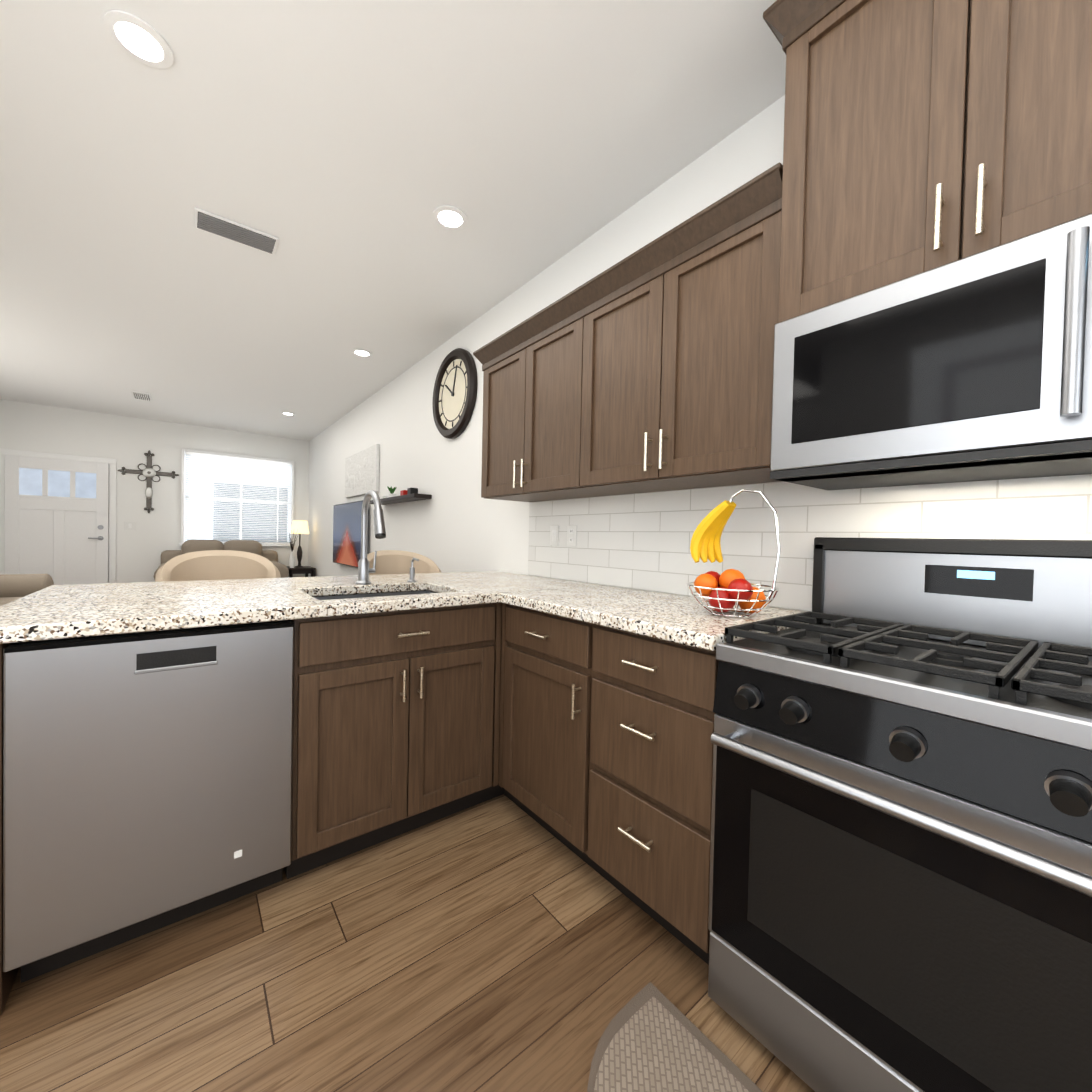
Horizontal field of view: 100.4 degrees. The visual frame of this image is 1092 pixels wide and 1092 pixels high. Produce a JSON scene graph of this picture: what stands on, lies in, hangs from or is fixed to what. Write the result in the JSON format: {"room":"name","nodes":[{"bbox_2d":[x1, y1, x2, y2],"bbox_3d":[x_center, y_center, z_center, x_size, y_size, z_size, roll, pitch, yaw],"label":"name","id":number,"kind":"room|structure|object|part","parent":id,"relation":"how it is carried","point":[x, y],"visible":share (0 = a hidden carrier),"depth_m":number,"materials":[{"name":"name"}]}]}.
{"room":"kitchen and living room","nodes":[
{"label":"kitchen and living room","id":0,"kind":"room"},
{"bbox_2d":[0,399,308,582],"bbox_3d":[-5.780,-0.457,6.640,4.150,2.740,0.150,0,1,-38],"label":"wall","id":1,"kind":"structure","parent":0,"point":[127,442],"depth_m":6.53,"materials":[{"name":"white paint"}]},
{"bbox_2d":[4,455,108,584],"bbox_3d":[-6.411,-0.116,5.990,0.940,2.046,0.104,0,1,-38],"label":"entry door","id":2,"kind":"structure","parent":1,"relation":"in","point":[57,520],"depth_m":5.98,"materials":[{"name":"white wood"}]},
{"bbox_2d":[0,448,116,582],"bbox_3d":[-6.437,-0.153,6.024,1.090,2.125,0.019,0,1,-38],"label":"door frame","id":3,"kind":"structure","parent":1,"relation":"attached to","point":[112,517],"depth_m":6.12,"materials":[{"name":"white wood"}]},
{"bbox_2d":[124,522,135,529],"bbox_3d":[-5.894,-0.286,6.451,0.120,0.115,0.012,0,1,-38],"label":"light switch","id":4,"kind":"object","parent":1,"relation":"attached to","point":[129,525],"visible":1,"depth_m":6.45,"materials":[{"name":"white plastic"}]},
{"bbox_2d":[118,450,178,512],"bbox_3d":[-5.716,-0.924,6.556,0.668,0.908,0.031,0,1,-38],"label":"decor","id":5,"kind":"object","parent":1,"relation":"attached to","point":[149,472],"visible":1,"depth_m":6.55,"materials":[{"name":"metal"}]},
{"bbox_2d":[179,448,294,546],"bbox_3d":[-4.845,-0.721,7.233,1.530,1.450,0.060,0,1,-38],"label":"window blinds","id":6,"kind":"object","parent":1,"relation":"attached to","point":[225,497],"visible":0.83,"depth_m":7.19,"materials":[{"name":"white plastic"}]},
{"bbox_2d":[0,0,785,440],"bbox_3d":[-2.083,-1.719,2.092,4.300,0.100,11.800,0,1,-38],"label":"ceiling","id":7,"kind":"structure","parent":0,"point":[342,150],"depth_m":1.98,"materials":[{"name":"white paint"}]},
{"bbox_2d":[103,10,173,68],"bbox_3d":[-1.317,-1.636,1.476,0.170,0.009,0.170,0,1,-38],"label":"recessed light","id":8,"kind":"object","parent":7,"relation":"in","point":[138,39],"visible":1,"depth_m":1.47,"materials":[{"name":"white plastic"}]},
{"bbox_2d":[131,391,150,400],"bbox_3d":[-4.795,-1.777,5.398,0.160,0.013,0.350,0,1,-38],"label":"ceiling vent","id":9,"kind":"object","parent":7,"relation":"in","point":[141,395],"visible":1,"depth_m":5.36,"materials":[{"name":"grey metal"}]},
{"bbox_2d":[194,207,278,254],"bbox_3d":[-1.634,-1.655,2.410,0.360,0.016,0.180,0,1,-38],"label":"ceiling vent","id":10,"kind":"object","parent":7,"relation":"in","point":[215,224],"visible":0.98,"depth_m":2.39,"materials":[{"name":"grey metal"}]},
{"bbox_2d":[281,412,294,415],"bbox_3d":[-3.432,-1.760,6.060,0.170,0.009,0.170,0,1,-38],"label":"recessed light","id":11,"kind":"object","parent":7,"relation":"in","point":[289,413],"visible":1,"depth_m":6.05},
{"bbox_2d":[351,348,371,356],"bbox_3d":[-1.606,-1.685,3.973,0.170,0.009,0.170,0,1,-38],"label":"recessed light","id":12,"kind":"object","parent":7,"relation":"in","point":[361,352],"visible":0.96,"depth_m":3.96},
{"bbox_2d":[433,205,467,229],"bbox_3d":[-0.476,-1.631,2.267,0.170,0.009,0.170,0,1,-38],"label":"recessed light","id":13,"kind":"object","parent":7,"relation":"in","point":[448,217],"visible":1,"depth_m":2.26,"materials":[{"name":"white plastic"}]},
{"bbox_2d":[0,794,814,1091],"bbox_3d":[-2.145,1.120,2.140,4.300,0.100,11.800,0,1,-38],"label":"floor","id":14,"kind":"structure","parent":0,"point":[502,943],"depth_m":1.16,"materials":[{"name":"brown wood"}]},
{"bbox_2d":[0,574,53,605],"bbox_3d":[-4.699,0.481,3.474,0.996,1.020,2.174,0,1,-38],"label":"sofa","id":15,"kind":"object","parent":14,"relation":"on","point":[13,587],"visible":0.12,"depth_m":4.30,"materials":[{"name":"fabric"}]},
{"bbox_2d":[3,620,293,982],"bbox_3d":[-1.213,0.665,1.476,0.597,0.870,0.602,0,1,-38],"label":"dishwasher","id":16,"kind":"object","parent":14,"relation":"on","point":[147,782],"visible":1,"depth_m":1.21,"materials":[{"name":"grey metal"}]},
{"bbox_2d":[155,550,280,581],"bbox_3d":[-1.731,0.553,2.428,0.551,1.047,0.550,0,1,-38],"label":"bar stool","id":17,"kind":"object","parent":14,"relation":"on","point":[213,565],"visible":0.17,"depth_m":2.57,"materials":[{"name":"beige fabric"}]},
{"bbox_2d":[154,540,288,579],"bbox_3d":[-4.737,0.426,6.706,1.544,1.020,0.966,0,1,-38],"label":"loveseat","id":18,"kind":"object","parent":14,"relation":"on","point":[250,546],"visible":0.19,"depth_m":6.76,"materials":[{"name":"fabric"}]},
{"bbox_2d":[286,520,315,576],"bbox_3d":[-3.984,0.266,7.350,0.380,1.350,0.500,0,1,-38],"label":"table lamp","id":19,"kind":"object","parent":14,"relation":"on","point":[300,526],"depth_m":7.24,"materials":[{"name":"beige fabric"}]},
{"bbox_2d":[289,530,298,567],"bbox_3d":[-3.941,0.043,7.114,0.134,0.603,0.155,0,1,-38],"label":"vase","id":20,"kind":"object","parent":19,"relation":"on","point":[292,560],"visible":1,"depth_m":7.11,"materials":[{"name":"white ceramic"}]},
{"bbox_3d":[-3.992,0.641,7.357,0.380,0.600,0.500,0,1,-38],"label":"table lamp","id":21,"kind":"part","parent":19,"relation":"part of","materials":[{"name":"black wood"}]},
{"bbox_2d":[284,630,479,878],"bbox_3d":[-0.700,0.778,1.909,0.737,0.655,0.614,0,1,-38],"label":"base cabinet","id":22,"kind":"object","parent":14,"relation":"on","point":[386,727],"depth_m":1.61,"materials":[{"name":"brown wood"}]},
{"bbox_2d":[367,550,441,574],"bbox_3d":[-0.962,0.559,3.035,0.551,1.047,0.550,0,1,-38],"label":"bar stool","id":23,"kind":"object","parent":14,"relation":"on","point":[393,562],"visible":0.04,"depth_m":3.20,"materials":[{"name":"beige fabric"}]},
{"bbox_2d":[416,590,495,802],"bbox_3d":[-0.180,0.668,2.316,0.698,0.884,0.614,0,1,-38],"label":"base cabinet","id":24,"kind":"object","parent":14,"relation":"on","point":[472,628],"depth_m":1.86,"materials":[{"name":"brown wood"}]},
{"bbox_2d":[29,571,522,594],"bbox_3d":[-0.987,0.188,2.238,2.067,0.038,0.530,0,1,-38],"label":"countertop","id":25,"kind":"structure","parent":24,"relation":"on","point":[385,582],"depth_m":2.06,"materials":[{"name":"stone"}]},
{"bbox_2d":[356,490,385,583],"bbox_3d":[-0.756,-0.035,2.016,0.097,0.423,0.279,0,1,-38],"label":"faucet","id":26,"kind":"object","parent":25,"relation":"on","point":[364,570],"visible":1,"depth_m":2.07,"materials":[{"name":"silver metal"}]},
{"bbox_2d":[407,558,418,581],"bbox_3d":[-0.642,0.116,2.216,0.044,0.120,0.093,0,1,-38],"label":"soap dispenser","id":27,"kind":"object","parent":25,"relation":"on","point":[412,575],"visible":1,"depth_m":2.23,"materials":[{"name":"silver metal"}]},
{"bbox_2d":[424,575,567,586],"bbox_3d":[-0.177,0.205,2.292,0.727,0.038,0.390,0,1,-38],"label":"countertop","id":28,"kind":"structure","parent":24,"relation":"on","point":[477,580],"depth_m":2.37,"materials":[{"name":"stone"}]},
{"bbox_2d":[492,602,718,964],"bbox_3d":[0.338,0.690,1.716,0.629,0.884,1.018,0,1,-38],"label":"base cabinet","id":29,"kind":"object","parent":14,"relation":"on","point":[590,744],"depth_m":1.40,"materials":[{"name":"brown wood"}]},
{"bbox_2d":[0,583,323,610],"bbox_3d":[-1.208,0.196,1.478,0.780,0.038,0.390,0,1,-38],"label":"countertop","id":30,"kind":"structure","parent":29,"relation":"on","point":[178,594],"depth_m":1.56,"materials":[{"name":"stone"}]},
{"bbox_2d":[0,580,583,643],"bbox_3d":[-0.535,0.207,1.665,2.067,0.038,0.130,0,1,-38],"label":"countertop","id":31,"kind":"structure","parent":29,"relation":"on","point":[64,611],"depth_m":1.32,"materials":[{"name":"stone"}]},
{"bbox_2d":[314,591,433,599],"bbox_3d":[-0.681,0.323,1.892,0.552,0.206,0.392,0,1,-38],"label":"sink","id":32,"kind":"object","parent":31,"relation":"in","point":[369,595],"visible":0.02,"depth_m":2.05,"materials":[{"name":"silver metal"}]},
{"bbox_2d":[496,583,808,650],"bbox_3d":[0.357,0.227,1.671,0.660,0.038,0.948,0,1,-38],"label":"countertop","id":33,"kind":"structure","parent":29,"relation":"on","point":[680,619],"depth_m":1.50,"materials":[{"name":"stone"}]},
{"bbox_2d":[687,489,780,616],"bbox_3d":[0.591,0.019,1.430,0.270,0.392,0.284,0,1,-38],"label":"fruit basket","id":34,"kind":"object","parent":33,"relation":"on","point":[726,590],"visible":1,"depth_m":1.42,"materials":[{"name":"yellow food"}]},
{"bbox_2d":[587,982,762,1091],"bbox_3d":[0.407,1.144,0.650,0.440,0.013,1.000,0,1,-38],"label":"kitchen mat","id":35,"kind":"object","parent":14,"relation":"on","point":[653,1038],"visible":1,"depth_m":1.01,"materials":[{"name":"beige fabric"}]},
{"bbox_2d":[708,537,1091,1091],"bbox_3d":[0.851,0.568,0.983,0.686,1.175,0.756,0,1,-38],"label":"range","id":36,"kind":"object","parent":14,"relation":"on","point":[900,891],"visible":1,"depth_m":0.86,"materials":[{"name":"grey metal"}]},
{"bbox_2d":[308,95,807,611],"bbox_3d":[-0.485,-0.285,3.401,0.150,2.740,11.800,0,1,-38],"label":"wall","id":37,"kind":"structure","parent":0,"point":[456,523],"depth_m":3.43,"materials":[{"name":"white paint"}]},
{"bbox_2d":[333,500,362,567],"bbox_3d":[-2.455,-0.147,5.701,0.084,0.780,1.340,0,1,-38],"label":"screen","id":38,"kind":"object","parent":37,"relation":"attached to","point":[347,534],"visible":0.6,"depth_m":5.64,"materials":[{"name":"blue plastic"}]},
{"bbox_2d":[345,444,379,497],"bbox_3d":[-2.219,-0.868,5.441,0.045,0.520,1.240,0,1,-38],"label":"canvas art","id":39,"kind":"object","parent":37,"relation":"attached to","point":[362,472],"visible":1,"depth_m":5.33},
{"bbox_2d":[369,486,431,504],"bbox_3d":[-1.410,-0.497,4.322,0.157,0.151,1.200,0,1,-38],"label":"floating shelf","id":40,"kind":"object","parent":37,"relation":"attached to","point":[409,494],"visible":0.98,"depth_m":4.12,"materials":[{"name":"brown wood"}]},
{"bbox_2d":[432,348,477,438],"bbox_3d":[-0.726,-1.183,3.550,0.050,0.680,0.680,0,1,-38],"label":"clock","id":41,"kind":"object","parent":37,"relation":"attached to","point":[454,394],"visible":1,"depth_m":3.52,"materials":[{"name":"brown wood"}]},
{"bbox_2d":[481,300,597,501],"bbox_3d":[0.048,-0.661,2.328,0.341,0.806,0.884,0,1,-38],"label":"upper cabinet","id":42,"kind":"object","parent":37,"relation":"attached to","point":[526,376],"depth_m":2.23,"materials":[{"name":"brown wood"}]},
{"bbox_2d":[565,176,780,495],"bbox_3d":[0.520,-0.640,1.730,0.341,0.806,0.884,0,1,-38],"label":"upper cabinet","id":43,"kind":"object","parent":37,"relation":"attached to","point":[671,352],"depth_m":1.55,"materials":[{"name":"brown wood"}]},
{"bbox_2d":[528,474,1091,611],"bbox_3d":[1.235,0.013,1.093,0.001,0.446,4.330,0,1,-38],"label":"backsplash","id":44,"kind":"structure","parent":37,"relation":"attached to","point":[641,541],"depth_m":1.62,"materials":[{"name":"tile"}]},
{"bbox_2d":[550,525,558,545],"bbox_3d":[0.044,-0.060,2.591,0.012,0.115,0.075,0,1,-38],"label":"light switch","id":45,"kind":"object","parent":44,"relation":"attached to","point":[554,533],"visible":1,"depth_m":2.59,"materials":[{"name":"white plastic"}]},
{"bbox_2d":[567,525,576,545],"bbox_3d":[0.139,-0.056,2.475,0.006,0.115,0.075,0,1,-38],"label":"electrical outlet","id":46,"kind":"object","parent":44,"relation":"attached to","point":[571,534],"visible":1,"depth_m":2.47,"materials":[{"name":"white plastic"}]},
{"bbox_2d":[769,0,1091,335],"bbox_3d":[1.026,-1.013,1.065,0.376,0.836,0.756,0,1,-38],"label":"upper cabinet","id":47,"kind":"object","parent":37,"relation":"attached to","point":[921,136],"depth_m":1.02,"materials":[{"name":"brown wood"}]},
{"bbox_2d":[770,213,1091,489],"bbox_3d":[0.985,-0.382,1.054,0.444,0.418,0.750,0,1,-38],"label":"microwave","id":48,"kind":"object","parent":47,"relation":"attached to","point":[976,367],"visible":1,"depth_m":0.96,"materials":[{"name":"grey metal"}]}
]}

